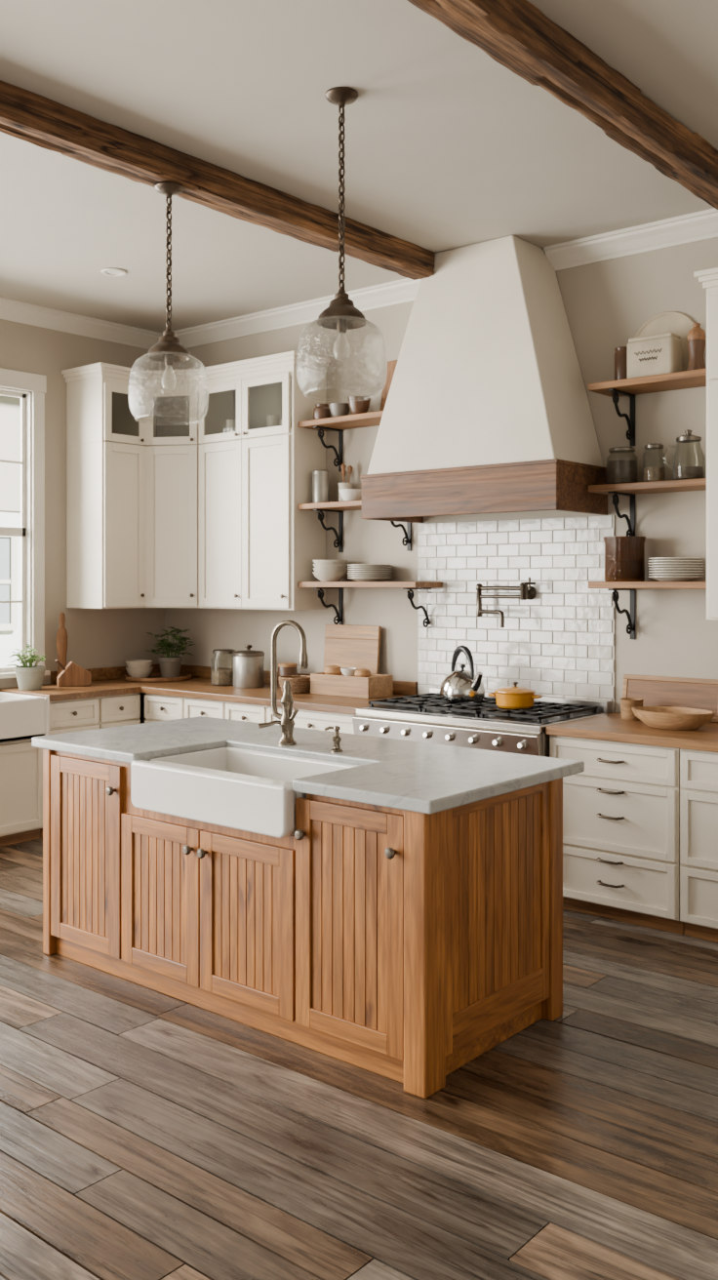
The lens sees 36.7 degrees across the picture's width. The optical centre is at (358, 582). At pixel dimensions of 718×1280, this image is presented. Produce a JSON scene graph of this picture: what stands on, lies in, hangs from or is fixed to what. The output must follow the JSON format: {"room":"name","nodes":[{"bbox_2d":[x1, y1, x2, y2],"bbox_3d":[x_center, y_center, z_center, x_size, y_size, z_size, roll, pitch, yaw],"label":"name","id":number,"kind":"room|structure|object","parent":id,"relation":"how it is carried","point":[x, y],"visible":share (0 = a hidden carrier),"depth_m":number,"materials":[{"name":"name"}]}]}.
{"room":"kitchen","nodes":[
{"label":"kitchen","id":0,"kind":"room"},
{"bbox_2d":[0,319,164,723],"bbox_3d":[-4.119,-0.105,5.297,0.120,3.550,8.020,0,0,40],"label":"wall","id":1,"kind":"structure","parent":0,"point":[97,638],"depth_m":7.64,"materials":[{"name":"paint"}]},
{"bbox_2d":[0,367,50,679],"bbox_3d":[-2.688,-0.395,6.955,0.180,2.070,1.520,0,0,40],"label":"window","id":2,"kind":"structure","parent":1,"relation":"in","point":[10,379],"depth_m":7.44,"materials":[{"name":"paint"}]},
{"bbox_2d":[0,296,162,349],"bbox_3d":[-4.033,-1.823,5.224,0.105,0.115,8.020,0,0,40],"label":"trim","id":3,"kind":"structure","parent":1,"relation":"attached to","point":[13,310],"depth_m":7.64,"materials":[{"name":"paint"}]},
{"bbox_2d":[61,361,146,608],"bbox_3d":[-1.786,-0.655,7.627,0.454,1.670,0.412,0,0,40],"label":"upper cabinet","id":4,"kind":"object","parent":1,"relation":"attached to","point":[105,448],"visible":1,"depth_m":7.52,"materials":[{"name":"paint"}]},
{"bbox_2d":[0,838,717,1279],"bbox_3d":[-0.741,1.645,2.462,8.700,0.050,8.020,0,0,40],"label":"floor","id":5,"kind":"structure","parent":0,"point":[146,1134],"depth_m":3.17,"materials":[{"name":"brown wood"}]},
{"bbox_2d":[0,739,42,846],"bbox_3d":[-2.473,1.298,6.654,0.638,0.645,0.893,0,0,40],"label":"base cabinet","id":6,"kind":"object","parent":5,"relation":"on","point":[20,762],"visible":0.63,"depth_m":6.68,"materials":[{"name":"paint"}]},
{"bbox_2d":[40,696,98,838],"bbox_3d":[-2.053,1.186,7.153,0.638,0.868,0.398,0,0,40],"label":"base cabinet","id":7,"kind":"object","parent":5,"relation":"on","point":[80,714],"visible":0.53,"depth_m":6.97,"materials":[{"name":"paint"}]},
{"bbox_2d":[0,677,420,715],"bbox_3d":[-0.984,0.729,6.947,2.558,0.042,1.458,0,0,40],"label":"countertop","id":8,"kind":"structure","parent":7,"relation":"on","point":[194,687],"depth_m":7.03,"materials":[{"name":"wood"}]},
{"bbox_2d":[0,691,49,743],"bbox_3d":[-2.468,0.847,6.650,0.650,0.255,0.890,0,0,40],"label":"farmhouse sink","id":9,"kind":"object","parent":8,"relation":"in","point":[22,717],"visible":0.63,"depth_m":6.66,"materials":[{"name":"ceramic"}]},
{"bbox_2d":[4,643,45,690],"bbox_3d":[-2.194,0.557,7.171,0.242,0.302,0.274,0,0,13],"label":"potted plant","id":10,"kind":"object","parent":8,"relation":"on","point":[30,677],"visible":1,"depth_m":7.10,"materials":[{"name":"green plant"}]},
{"bbox_2d":[55,612,67,684],"bbox_3d":[-2.064,0.458,7.528,0.084,0.500,0.084,0,0,40],"label":"pepper mill","id":11,"kind":"object","parent":8,"relation":"on","point":[61,636],"visible":0.82,"depth_m":7.50,"materials":[{"name":"brown wood"}]},
{"bbox_2d":[54,659,91,686],"bbox_3d":[-1.954,0.615,7.401,0.235,0.185,0.100,0,0,-20],"label":"knife block","id":12,"kind":"object","parent":8,"relation":"on","point":[72,674],"visible":1,"depth_m":7.36,"materials":[{"name":"brown wood"}]},
{"bbox_2d":[124,672,191,681],"bbox_3d":[-1.465,0.693,7.900,0.480,0.030,0.480,0,0,40],"label":"serving tray","id":13,"kind":"object","parent":8,"relation":"on","point":[152,677],"visible":0.77,"depth_m":7.73,"materials":[{"name":"brown wood"}]},
{"bbox_2d":[125,666,153,678],"bbox_3d":[-1.598,0.655,7.881,0.200,0.080,0.199,0,0,40],"label":"bowl","id":14,"kind":"object","parent":13,"relation":"on","point":[134,672],"visible":0.78,"depth_m":7.81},
{"bbox_2d":[125,659,153,668],"bbox_3d":[-1.598,0.610,7.881,0.200,0.080,0.199,0,0,40],"label":"bowl","id":15,"kind":"object","parent":14,"relation":"on","point":[136,663],"visible":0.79,"depth_m":7.81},
{"bbox_2d":[144,627,195,678],"bbox_3d":[-1.395,0.511,7.923,0.332,0.369,0.366,0,0,40],"label":"potted plant","id":16,"kind":"object","parent":13,"relation":"on","point":[170,666],"visible":0.98,"depth_m":7.86,"materials":[{"name":"green plant"}]},
{"bbox_2d":[210,648,235,685],"bbox_3d":[-0.931,0.585,7.478,0.180,0.245,0.180,0,0,40],"label":"glass jar","id":17,"kind":"object","parent":8,"relation":"on","point":[224,677],"visible":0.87,"depth_m":7.41,"materials":[{"name":"grey"}]},
{"bbox_2d":[232,644,264,688],"bbox_3d":[-0.748,0.565,7.338,0.216,0.285,0.216,0,0,40],"label":"canister","id":18,"kind":"object","parent":8,"relation":"on","point":[248,664],"visible":1,"depth_m":7.25,"materials":[{"name":"grey metal"}]},
{"bbox_2d":[277,662,297,687],"bbox_3d":[-0.481,0.623,7.283,0.134,0.170,0.134,0,0,40],"label":"canister","id":19,"kind":"object","parent":8,"relation":"on","point":[284,668],"visible":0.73,"depth_m":7.23,"materials":[{"name":"wood"}]},
{"bbox_2d":[278,675,310,693],"bbox_3d":[-0.404,0.655,6.971,0.230,0.100,0.230,0,0,40],"label":"wicker bowl","id":20,"kind":"object","parent":8,"relation":"on","point":[300,684],"visible":0.79,"depth_m":6.88,"materials":[{"name":"wicker"}]},
{"bbox_2d":[310,672,392,698],"bbox_3d":[-0.050,0.642,6.817,0.480,0.130,0.240,0,0,40],"label":"wooden crate","id":21,"kind":"object","parent":8,"relation":"on","point":[375,686],"visible":0.88,"depth_m":6.70,"materials":[{"name":"brown wood"}]},
{"bbox_2d":[323,665,341,675],"bbox_3d":[-0.164,0.558,6.899,0.120,0.064,0.120,0,0,40],"label":"bread roll","id":22,"kind":"object","parent":21,"relation":"on","point":[331,669],"visible":0.81,"depth_m":6.85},
{"bbox_2d":[340,667,357,676],"bbox_3d":[-0.064,0.565,6.816,0.110,0.050,0.110,0,0,40],"label":"bowl","id":23,"kind":"object","parent":21,"relation":"on","point":[346,671],"visible":0.83,"depth_m":6.78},
{"bbox_2d":[354,668,370,677],"bbox_3d":[0.023,0.562,6.717,0.104,0.057,0.104,0,0,40],"label":"bread roll","id":24,"kind":"object","parent":21,"relation":"on","point":[362,672],"visible":0.79,"depth_m":6.68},
{"bbox_2d":[322,624,381,674],"bbox_3d":[-0.050,0.492,7.050,0.460,0.430,0.051,0,0,40],"label":"cutting board","id":25,"kind":"object","parent":8,"relation":"on","point":[357,647],"visible":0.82,"depth_m":7.03,"materials":[{"name":"brown wood"}]},
{"bbox_2d":[98,692,140,728],"bbox_3d":[-1.815,1.186,7.438,0.638,0.868,0.336,0,0,40],"label":"base cabinet","id":26,"kind":"object","parent":5,"relation":"on","point":[118,710],"visible":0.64,"depth_m":7.24,"materials":[{"name":"paint"}]},
{"bbox_2d":[144,693,185,722],"bbox_3d":[-1.092,1.186,7.497,0.408,0.868,0.738,0,0,40],"label":"base cabinet","id":27,"kind":"object","parent":5,"relation":"on","point":[157,707],"visible":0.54,"depth_m":7.24,"materials":[{"name":"paint"}]},
{"bbox_2d":[184,697,226,719],"bbox_3d":[-0.785,1.186,7.239,0.388,0.868,0.738,0,0,40],"label":"base cabinet","id":28,"kind":"object","parent":5,"relation":"on","point":[193,707],"visible":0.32,"depth_m":6.98,"materials":[{"name":"paint"}]},
{"bbox_2d":[225,701,268,722],"bbox_3d":[-0.494,1.186,6.995,0.368,0.868,0.738,0,0,40],"label":"drawer","id":29,"kind":"object","parent":5,"relation":"on","point":[247,712],"visible":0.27,"depth_m":6.73,"materials":[{"name":"paint"}]},
{"bbox_2d":[42,748,562,1098],"bbox_3d":[-0.319,1.171,4.381,2.080,0.899,0.898,0,0,40],"label":"kitchen island","id":30,"kind":"object","parent":5,"relation":"on","point":[404,946],"visible":0.93,"depth_m":3.81,"materials":[{"name":"brown wood"}]},
{"bbox_2d":[31,716,584,814],"bbox_3d":[-0.290,0.699,4.427,2.165,0.042,0.990,0,0,40],"label":"island countertop","id":31,"kind":"structure","parent":30,"relation":"on","point":[425,778],"depth_m":4.21,"materials":[{"name":"stone"}]},
{"bbox_2d":[130,746,359,838],"bbox_3d":[-0.412,0.811,4.187,0.845,0.218,0.515,0,0,40],"label":"farmhouse sink","id":32,"kind":"object","parent":31,"relation":"in","point":[237,788],"visible":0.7,"depth_m":4.06,"materials":[{"name":"white ceramic"}]},
{"bbox_2d":[258,619,308,745],"bbox_3d":[-0.313,0.417,4.536,0.210,0.522,0.094,0,0,5],"label":"faucet","id":33,"kind":"object","parent":31,"relation":"on","point":[286,722],"visible":1,"depth_m":4.52,"materials":[{"name":"silver metal"}]},
{"bbox_2d":[324,725,342,752],"bbox_3d":[-0.102,0.626,4.348,0.076,0.103,0.048,0,0,20],"label":"soap dispenser","id":34,"kind":"object","parent":31,"relation":"on","point":[337,739],"visible":1,"depth_m":4.33,"materials":[{"name":"silver metal"}]},
{"bbox_2d":[266,706,354,734],"bbox_3d":[-0.067,1.186,6.637,0.743,0.868,0.738,0,0,40],"label":"base cabinet","id":35,"kind":"object","parent":5,"relation":"on","point":[306,719],"visible":0.14,"depth_m":6.34,"materials":[{"name":"paint"}]},
{"bbox_2d":[352,686,611,757],"bbox_3d":[0.659,1.133,5.977,1.197,0.975,0.805,0,0,40],"label":"range cooker","id":36,"kind":"object","parent":5,"relation":"on","point":[429,718],"visible":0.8,"depth_m":5.75,"materials":[{"name":"silver metal"}]},
{"bbox_2d":[440,644,484,702],"bbox_3d":[0.588,0.513,6.157,0.257,0.314,0.269,0,0,12],"label":"kettle","id":37,"kind":"object","parent":36,"relation":"on","point":[460,686],"visible":1,"depth_m":6.07,"materials":[{"name":"metal"}]},
{"bbox_2d":[355,704,610,732],"bbox_3d":[0.677,0.724,5.998,1.197,0.032,0.750,0,0,40],"label":"cooktop","id":38,"kind":"object","parent":36,"relation":"in","point":[387,712],"depth_m":5.72,"materials":[{"name":"silver metal"}]},
{"bbox_2d":[487,681,542,709],"bbox_3d":[0.839,0.601,5.823,0.272,0.137,0.224,0,0,-10],"label":"cooking pot","id":39,"kind":"object","parent":36,"relation":"on","point":[514,697],"visible":1,"depth_m":5.74,"materials":[{"name":"metal"}]},
{"bbox_2d":[549,734,684,934],"bbox_3d":[1.407,1.186,5.399,0.670,0.868,0.740,0,0,40],"label":"base cabinet","id":40,"kind":"object","parent":5,"relation":"on","point":[621,814],"visible":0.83,"depth_m":5.11,"materials":[{"name":"paint"}]},
{"bbox_2d":[680,748,717,942],"bbox_3d":[1.974,1.186,4.924,0.798,0.868,0.740,0,0,40],"label":"base cabinet","id":41,"kind":"object","parent":5,"relation":"on","point":[699,769],"visible":1,"depth_m":4.87,"materials":[{"name":"paint"}]},
{"bbox_2d":[545,713,717,752],"bbox_3d":[1.729,0.729,5.131,1.507,0.042,0.724,0,0,40],"label":"countertop","id":42,"kind":"structure","parent":41,"relation":"on","point":[611,727],"depth_m":5.15,"materials":[{"name":"wood"}]},
{"bbox_2d":[619,697,643,719],"bbox_3d":[1.412,0.655,5.603,0.124,0.105,0.123,0,0,40],"label":"wooden cup","id":43,"kind":"object","parent":42,"relation":"on","point":[626,703],"visible":0.84,"depth_m":5.56,"materials":[{"name":"brown wood"}]},
{"bbox_2d":[622,674,717,721],"bbox_3d":[1.633,0.602,5.656,0.550,0.215,0.054,0,0,40],"label":"cutting board","id":44,"kind":"object","parent":42,"relation":"on","point":[656,691],"visible":0.58,"depth_m":5.65,"materials":[{"name":"brown wood"}]},
{"bbox_2d":[631,706,715,730],"bbox_3d":[1.526,0.664,5.272,0.412,0.087,0.280,0,0,40],"label":"wooden bowl","id":45,"kind":"object","parent":42,"relation":"on","point":[659,717],"visible":1,"depth_m":5.19,"materials":[{"name":"brown wood"}]},
{"bbox_2d":[658,705,688,708],"bbox_3d":[1.593,0.672,5.523,0.170,0.070,0.169,0,0,40],"label":"wooden bowl","id":46,"kind":"object","parent":42,"relation":"on","point":[659,705],"visible":0.1,"depth_m":5.59,"materials":[{"name":"brown wood"}]},
{"bbox_2d":[0,0,717,333],"bbox_3d":[-0.693,-1.930,2.520,9.000,0.100,8.170,0,0,40],"label":"ceiling","id":47,"kind":"structure","parent":0,"point":[447,147],"depth_m":4.57,"materials":[{"name":"paint"}]},
{"bbox_2d":[100,268,126,276],"bbox_3d":[-1.481,-1.873,6.543,0.156,0.011,0.156,0,0,40],"label":"recessed light","id":48,"kind":"object","parent":47,"relation":"in","point":[106,271],"visible":1,"depth_m":6.54,"materials":[{"name":"paint"}]},
{"bbox_2d":[0,80,434,279],"bbox_3d":[-2.062,-1.808,3.303,0.153,0.141,7.570,0,0,40],"label":"ceiling beam","id":49,"kind":"structure","parent":47,"relation":"attached to","point":[38,120],"depth_m":4.81,"materials":[{"name":"brown wood"}]},
{"bbox_2d":[128,180,208,425],"bbox_3d":[-0.835,-1.226,4.761,0.350,1.032,0.350,0,0,40],"label":"pendant light","id":50,"kind":"object","parent":49,"relation":"hanging from","point":[169,349],"visible":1,"depth_m":4.75,"materials":[{"name":"glass"}]},
{"bbox_2d":[160,354,176,391],"bbox_3d":[-0.835,-0.932,4.761,0.068,0.180,0.068,0,0,40],"label":"bulb","id":51,"kind":"object","parent":50,"relation":"attached to","point":[169,358],"depth_m":4.75,"materials":[{"name":"white"}]},
{"bbox_2d":[296,86,387,401],"bbox_3d":[-0.067,-1.299,4.168,0.350,1.162,0.350,0,0,40],"label":"pendant light","id":52,"kind":"object","parent":47,"relation":"hanging from","point":[341,315],"visible":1,"depth_m":4.16,"materials":[{"name":"glass"}]},
{"bbox_2d":[332,319,350,361],"bbox_3d":[-0.067,-0.940,4.168,0.068,0.180,0.068,0,0,40],"label":"bulb","id":53,"kind":"object","parent":52,"relation":"attached to","point":[341,326],"depth_m":4.15,"materials":[{"name":"white"}]},
{"bbox_2d":[407,0,717,209],"bbox_3d":[-0.583,-1.808,2.265,0.154,0.141,7.880,0,0,40],"label":"ceiling beam","id":54,"kind":"structure","parent":47,"relation":"attached to","point":[516,34],"depth_m":3.83,"materials":[{"name":"brown wood"}]},
{"bbox_2d":[164,237,717,713],"bbox_3d":[1.875,-0.105,5.580,9.000,3.550,0.120,0,0,40],"label":"wall","id":55,"kind":"structure","parent":0,"point":[606,302],"depth_m":6.02,"materials":[{"name":"paint"}]},
{"bbox_2d":[144,368,199,607],"bbox_3d":[-1.375,-0.655,7.865,0.778,1.670,0.553,0,0,40],"label":"upper cabinet","id":56,"kind":"object","parent":55,"relation":"attached to","point":[172,458],"visible":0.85,"depth_m":7.62,"materials":[{"name":"paint"}]},
{"bbox_2d":[50,663,417,695],"bbox_3d":[-0.892,0.663,7.158,2.429,0.087,1.019,0,0,40],"label":"backsplash","id":57,"kind":"structure","parent":55,"relation":"attached to","point":[410,688],"depth_m":7.87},
{"bbox_2d":[196,350,330,609],"bbox_3d":[-0.667,-0.655,7.394,0.952,1.670,0.364,0,0,40],"label":"upper cabinet","id":58,"kind":"object","parent":55,"relation":"attached to","point":[257,544],"visible":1,"depth_m":7.23,"materials":[{"name":"paint"}]},
{"bbox_2d":[226,419,236,432],"bbox_3d":[-0.891,-1.050,7.588,0.080,0.170,0.079,0,0,40],"label":"beaker","id":59,"kind":"object","parent":58,"relation":"in","point":[230,423],"visible":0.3,"depth_m":7.55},
{"bbox_2d":[266,415,279,427],"bbox_3d":[-0.585,-1.046,7.331,0.080,0.160,0.079,0,0,40],"label":"beaker","id":60,"kind":"object","parent":58,"relation":"in","point":[272,420],"visible":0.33,"depth_m":7.30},
{"bbox_2d":[173,278,420,348],"bbox_3d":[-0.461,-1.823,7.393,2.790,0.115,0.105,0,0,40],"label":"trim","id":61,"kind":"structure","parent":55,"relation":"attached to","point":[402,291],"depth_m":7.39,"materials":[{"name":"paint"}]},
{"bbox_2d":[298,410,383,472],"bbox_3d":[0.027,-0.889,6.865,0.865,0.311,0.283,0,0,40],"label":"wall shelf","id":62,"kind":"object","parent":55,"relation":"attached to","point":[373,419],"visible":0.53,"depth_m":6.94,"materials":[{"name":"brown wood"}]},
{"bbox_2d":[313,403,331,419],"bbox_3d":[-0.240,-1.100,7.042,0.120,0.110,0.120,0,0,40],"label":"jar","id":63,"kind":"object","parent":62,"relation":"on","point":[321,411],"visible":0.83,"depth_m":7.00,"materials":[{"name":"brown ceramic"}]},
{"bbox_2d":[329,402,350,416],"bbox_3d":[-0.121,-1.093,6.942,0.140,0.095,0.140,0,0,40],"label":"bowl","id":64,"kind":"object","parent":62,"relation":"on","point":[337,409],"visible":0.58,"depth_m":6.89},
{"bbox_2d":[347,396,370,414],"bbox_3d":[0.001,-1.105,6.839,0.150,0.120,0.150,0,0,40],"label":"bowl","id":65,"kind":"object","parent":62,"relation":"on","point":[359,406],"visible":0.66,"depth_m":6.79,"materials":[{"name":"brown ceramic"}]},
{"bbox_2d":[380,360,398,410],"bbox_3d":[0.241,-1.225,6.806,0.240,0.357,0.066,0,0,40],"label":"cutting board","id":66,"kind":"object","parent":62,"relation":"on","point":[391,365],"visible":0.13,"depth_m":6.85,"materials":[{"name":"brown wood"}]},
{"bbox_2d":[298,499,411,552],"bbox_3d":[-0.015,-0.354,6.901,0.755,0.311,0.283,0,0,40],"label":"wall shelf","id":67,"kind":"object","parent":55,"relation":"attached to","point":[332,506],"visible":0.77,"depth_m":6.93,"materials":[{"name":"brown wood"}]},
{"bbox_2d":[311,469,329,503],"bbox_3d":[-0.251,-0.625,7.090,0.120,0.230,0.120,0,0,40],"label":"tin canister","id":68,"kind":"object","parent":67,"relation":"on","point":[320,477],"visible":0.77,"depth_m":7.04,"materials":[{"name":"metal"}]},
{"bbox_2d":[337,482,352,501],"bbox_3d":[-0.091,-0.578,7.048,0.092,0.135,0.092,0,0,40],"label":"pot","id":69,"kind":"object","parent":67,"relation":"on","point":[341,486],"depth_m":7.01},
{"bbox_2d":[337,463,353,501],"bbox_3d":[-0.089,-0.640,7.046,0.098,0.260,0.092,0,0,40],"label":"utensil crock","id":70,"kind":"object","parent":67,"relation":"on","point":[343,485],"visible":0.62,"depth_m":7.02,"materials":[{"name":"white ceramic"}]},
{"bbox_2d":[338,488,361,501],"bbox_3d":[-0.050,-0.549,6.895,0.160,0.078,0.160,0,0,40],"label":"bowl","id":71,"kind":"object","parent":67,"relation":"on","point":[345,494],"visible":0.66,"depth_m":6.84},
{"bbox_2d":[298,581,442,632],"bbox_3d":[0.061,0.150,6.837,0.955,0.311,0.283,0,0,40],"label":"wall shelf","id":72,"kind":"object","parent":55,"relation":"attached to","point":[410,585],"visible":1,"depth_m":6.70,"materials":[{"name":"brown wood"}]},
{"bbox_2d":[312,571,347,581],"bbox_3d":[-0.189,-0.036,7.025,0.230,0.062,0.230,0,0,40],"label":"bowl","id":73,"kind":"object","parent":72,"relation":"on","point":[321,576],"visible":0.87,"depth_m":6.95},
{"bbox_2d":[312,567,347,571],"bbox_3d":[-0.187,-0.062,7.024,0.230,0.062,0.230,0,0,40],"label":"bowl","id":74,"kind":"object","parent":73,"relation":"on","point":[314,569],"visible":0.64,"depth_m":6.93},
{"bbox_2d":[312,563,347,567],"bbox_3d":[-0.188,-0.088,7.024,0.230,0.062,0.230,0,0,40],"label":"bowl","id":75,"kind":"object","parent":74,"relation":"on","point":[314,565],"visible":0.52,"depth_m":6.93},
{"bbox_2d":[312,560,347,563],"bbox_3d":[-0.189,-0.114,7.025,0.230,0.062,0.230,0,0,40],"label":"bowl","id":76,"kind":"object","parent":75,"relation":"on","point":[314,561],"visible":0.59,"depth_m":6.93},
{"bbox_2d":[347,577,391,581],"bbox_3d":[0.066,-0.018,6.831,0.278,0.026,0.278,0,0,40],"label":"dinner plate","id":77,"kind":"object","parent":72,"relation":"on","point":[353,579],"visible":0.86,"depth_m":6.74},
{"bbox_2d":[348,575,391,577],"bbox_3d":[0.067,-0.031,6.830,0.278,0.026,0.278,0,0,40],"label":"dinner plate","id":78,"kind":"object","parent":77,"relation":"on","point":[348,576],"visible":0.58,"depth_m":6.72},
{"bbox_2d":[348,572,390,575],"bbox_3d":[0.065,-0.045,6.832,0.278,0.026,0.278,0,0,40],"label":"dinner plate","id":79,"kind":"object","parent":78,"relation":"on","point":[357,574],"visible":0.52,"depth_m":6.72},
{"bbox_2d":[347,570,391,573],"bbox_3d":[0.067,-0.058,6.830,0.278,0.026,0.278,0,0,40],"label":"dinner plate","id":80,"kind":"object","parent":79,"relation":"on","point":[352,572],"visible":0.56,"depth_m":6.72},
{"bbox_2d":[347,568,391,570],"bbox_3d":[0.065,-0.072,6.832,0.278,0.026,0.278,0,0,40],"label":"dinner plate","id":81,"kind":"object","parent":80,"relation":"on","point":[347,569],"visible":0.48,"depth_m":6.72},
{"bbox_2d":[347,566,391,568],"bbox_3d":[0.066,-0.085,6.830,0.278,0.026,0.278,0,0,40],"label":"dinner plate","id":82,"kind":"object","parent":81,"relation":"on","point":[347,567],"visible":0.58,"depth_m":6.72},
{"bbox_2d":[347,564,391,566],"bbox_3d":[0.066,-0.099,6.831,0.278,0.026,0.278,0,0,40],"label":"dinner plate","id":83,"kind":"object","parent":82,"relation":"on","point":[347,565],"visible":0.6,"depth_m":6.73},
{"bbox_2d":[360,235,607,522],"bbox_3d":[0.687,-1.125,6.124,1.304,1.509,0.570,0,0,40],"label":"range hood","id":84,"kind":"object","parent":55,"relation":"attached to","point":[487,410],"visible":0.96,"depth_m":5.90,"materials":[{"name":"paint"}]},
{"bbox_2d":[417,515,614,712],"bbox_3d":[0.880,0.169,6.327,1.335,1.074,0.013,0,0,40],"label":"tile backsplash","id":85,"kind":"structure","parent":55,"relation":"attached to","point":[560,641],"depth_m":6.26,"materials":[{"name":"tile"}]},
{"bbox_2d":[476,577,536,627],"bbox_3d":[0.832,0.113,6.210,0.388,0.285,0.189,0,0,26],"label":"pot filler","id":86,"kind":"object","parent":85,"relation":"attached to","point":[529,592],"visible":1,"depth_m":6.21,"materials":[{"name":"metal"}]},
{"bbox_2d":[543,207,717,271],"bbox_3d":[3.102,-1.823,4.404,5.310,0.115,0.105,0,0,40],"label":"trim","id":87,"kind":"structure","parent":55,"relation":"attached to","point":[701,225],"depth_m":5.76,"materials":[{"name":"paint"}]},
{"bbox_2d":[588,368,706,446],"bbox_3d":[1.549,-0.889,5.588,0.670,0.311,0.283,0,0,40],"label":"wall shelf","id":88,"kind":"object","parent":55,"relation":"attached to","point":[629,387],"visible":0.97,"depth_m":5.59,"materials":[{"name":"brown wood"}]},
{"bbox_2d":[614,346,627,380],"bbox_3d":[1.402,-1.145,5.755,0.088,0.200,0.088,0,0,40],"label":"jar","id":89,"kind":"object","parent":88,"relation":"on","point":[620,355],"visible":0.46,"depth_m":5.72,"materials":[{"name":"brown ceramic"}]},
{"bbox_2d":[627,331,681,378],"bbox_3d":[1.524,-1.157,5.593,0.255,0.224,0.133,0,0,40],"label":"tin","id":90,"kind":"object","parent":88,"relation":"on","point":[659,353],"visible":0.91,"depth_m":5.53,"materials":[{"name":"metal"}]},
{"bbox_2d":[634,311,694,371],"bbox_3d":[1.609,-1.236,5.698,0.380,0.380,0.052,0,0,40],"label":"round board","id":91,"kind":"object","parent":88,"relation":"on","point":[678,323],"visible":0.41,"depth_m":5.67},
{"bbox_2d":[686,322,705,370],"bbox_3d":[1.693,-1.175,5.433,0.094,0.260,0.094,0,0,40],"label":"bottle","id":92,"kind":"object","parent":88,"relation":"on","point":[696,338],"visible":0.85,"depth_m":5.40,"materials":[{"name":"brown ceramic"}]},
{"bbox_2d":[588,478,706,536],"bbox_3d":[1.549,-0.354,5.588,0.670,0.311,0.283,0,0,40],"label":"wall shelf","id":93,"kind":"object","parent":55,"relation":"attached to","point":[630,490],"visible":0.91,"depth_m":5.59,"materials":[{"name":"brown wood"}]},
{"bbox_2d":[606,446,638,483],"bbox_3d":[1.388,-0.610,5.715,0.160,0.200,0.160,0,0,40],"label":"glass jar","id":94,"kind":"object","parent":93,"relation":"on","point":[624,470],"visible":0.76,"depth_m":5.66,"materials":[{"name":"grey"}]},
{"bbox_2d":[643,443,665,481],"bbox_3d":[1.529,-0.613,5.610,0.110,0.205,0.110,0,0,40],"label":"glass jar","id":95,"kind":"object","parent":93,"relation":"on","point":[651,474],"visible":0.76,"depth_m":5.57,"materials":[{"name":"grey"}]},
{"bbox_2d":[666,429,705,479],"bbox_3d":[1.663,-0.643,5.494,0.160,0.266,0.190,0,0,-20],"label":"glass pitcher","id":96,"kind":"object","parent":93,"relation":"on","point":[683,472],"visible":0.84,"depth_m":5.43,"materials":[{"name":"grey"}]},
{"bbox_2d":[588,581,706,639],"bbox_3d":[1.549,0.150,5.588,0.670,0.311,0.283,0,0,40],"label":"wall shelf","id":97,"kind":"object","parent":55,"relation":"attached to","point":[611,585],"visible":0.98,"depth_m":5.61,"materials":[{"name":"brown wood"}]},
{"bbox_2d":[603,535,645,581],"bbox_3d":[1.402,-0.122,5.716,0.218,0.235,0.218,0,0,40],"label":"jar","id":98,"kind":"object","parent":97,"relation":"on","point":[624,556],"visible":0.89,"depth_m":5.63,"materials":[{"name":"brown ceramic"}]},
{"bbox_2d":[648,576,703,581],"bbox_3d":[1.617,-0.018,5.529,0.268,0.026,0.268,0,0,40],"label":"dinner plate","id":99,"kind":"object","parent":97,"relation":"on","point":[660,579],"visible":0.93,"depth_m":5.44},
{"bbox_2d":[648,573,703,576],"bbox_3d":[1.618,-0.031,5.528,0.268,0.026,0.268,0,0,40],"label":"dinner plate","id":100,"kind":"object","parent":99,"relation":"on","point":[654,575],"visible":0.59,"depth_m":5.43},
{"bbox_2d":[648,570,703,573],"bbox_3d":[1.619,-0.045,5.528,0.268,0.026,0.268,0,0,40],"label":"dinner plate","id":101,"kind":"object","parent":100,"relation":"on","point":[653,572],"visible":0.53,"depth_m":5.42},
{"bbox_2d":[648,567,703,570],"bbox_3d":[1.619,-0.058,5.528,0.268,0.026,0.268,0,0,40],"label":"dinner plate","id":102,"kind":"object","parent":101,"relation":"on","point":[662,569],"visible":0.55,"depth_m":5.42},
{"bbox_2d":[648,565,703,568],"bbox_3d":[1.617,-0.072,5.529,0.268,0.026,0.268,0,0,40],"label":"dinner plate","id":103,"kind":"object","parent":102,"relation":"on","point":[654,567],"visible":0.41,"depth_m":5.43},
{"bbox_2d":[648,562,703,565],"bbox_3d":[1.616,-0.085,5.530,0.268,0.026,0.268,0,0,40],"label":"dinner plate","id":104,"kind":"object","parent":103,"relation":"on","point":[653,564],"visible":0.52,"depth_m":5.43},
{"bbox_2d":[648,560,703,562],"bbox_3d":[1.616,-0.099,5.530,0.268,0.026,0.268,0,0,40],"label":"dinner plate","id":105,"kind":"object","parent":104,"relation":"on","point":[652,561],"visible":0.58,"depth_m":5.43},
{"bbox_2d":[648,557,703,559],"bbox_3d":[1.619,-0.112,5.528,0.268,0.026,0.268,0,0,40],"label":"dinner plate","id":106,"kind":"object","parent":105,"relation":"on","point":[660,558],"visible":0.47,"depth_m":5.42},
{"bbox_2d":[693,267,717,620],"bbox_3d":[2.058,-0.655,5.075,0.842,1.670,0.414,0,0,40],"label":"upper cabinet","id":107,"kind":"object","parent":55,"relation":"attached to","point":[708,278],"visible":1,"depth_m":5.16,"materials":[{"name":"paint"}]},
{"label":"outside","id":108,"kind":"structure","parent":0,"visible":0},
{"bbox_3d":[-16.558,2.070,20.421,38.380,0.100,60.000,0,0,40],"label":"ground","id":109,"kind":"structure","parent":108,"visible":0},
{"bbox_2d":[0,395,20,668],"bbox_3d":[-7.238,-1.480,17.822,5.800,7.000,10.600,0,0,40],"label":"house","id":110,"kind":"structure","parent":109,"relation":"on","point":[10,407],"depth_m":16.29,"materials":[{"name":"white"}]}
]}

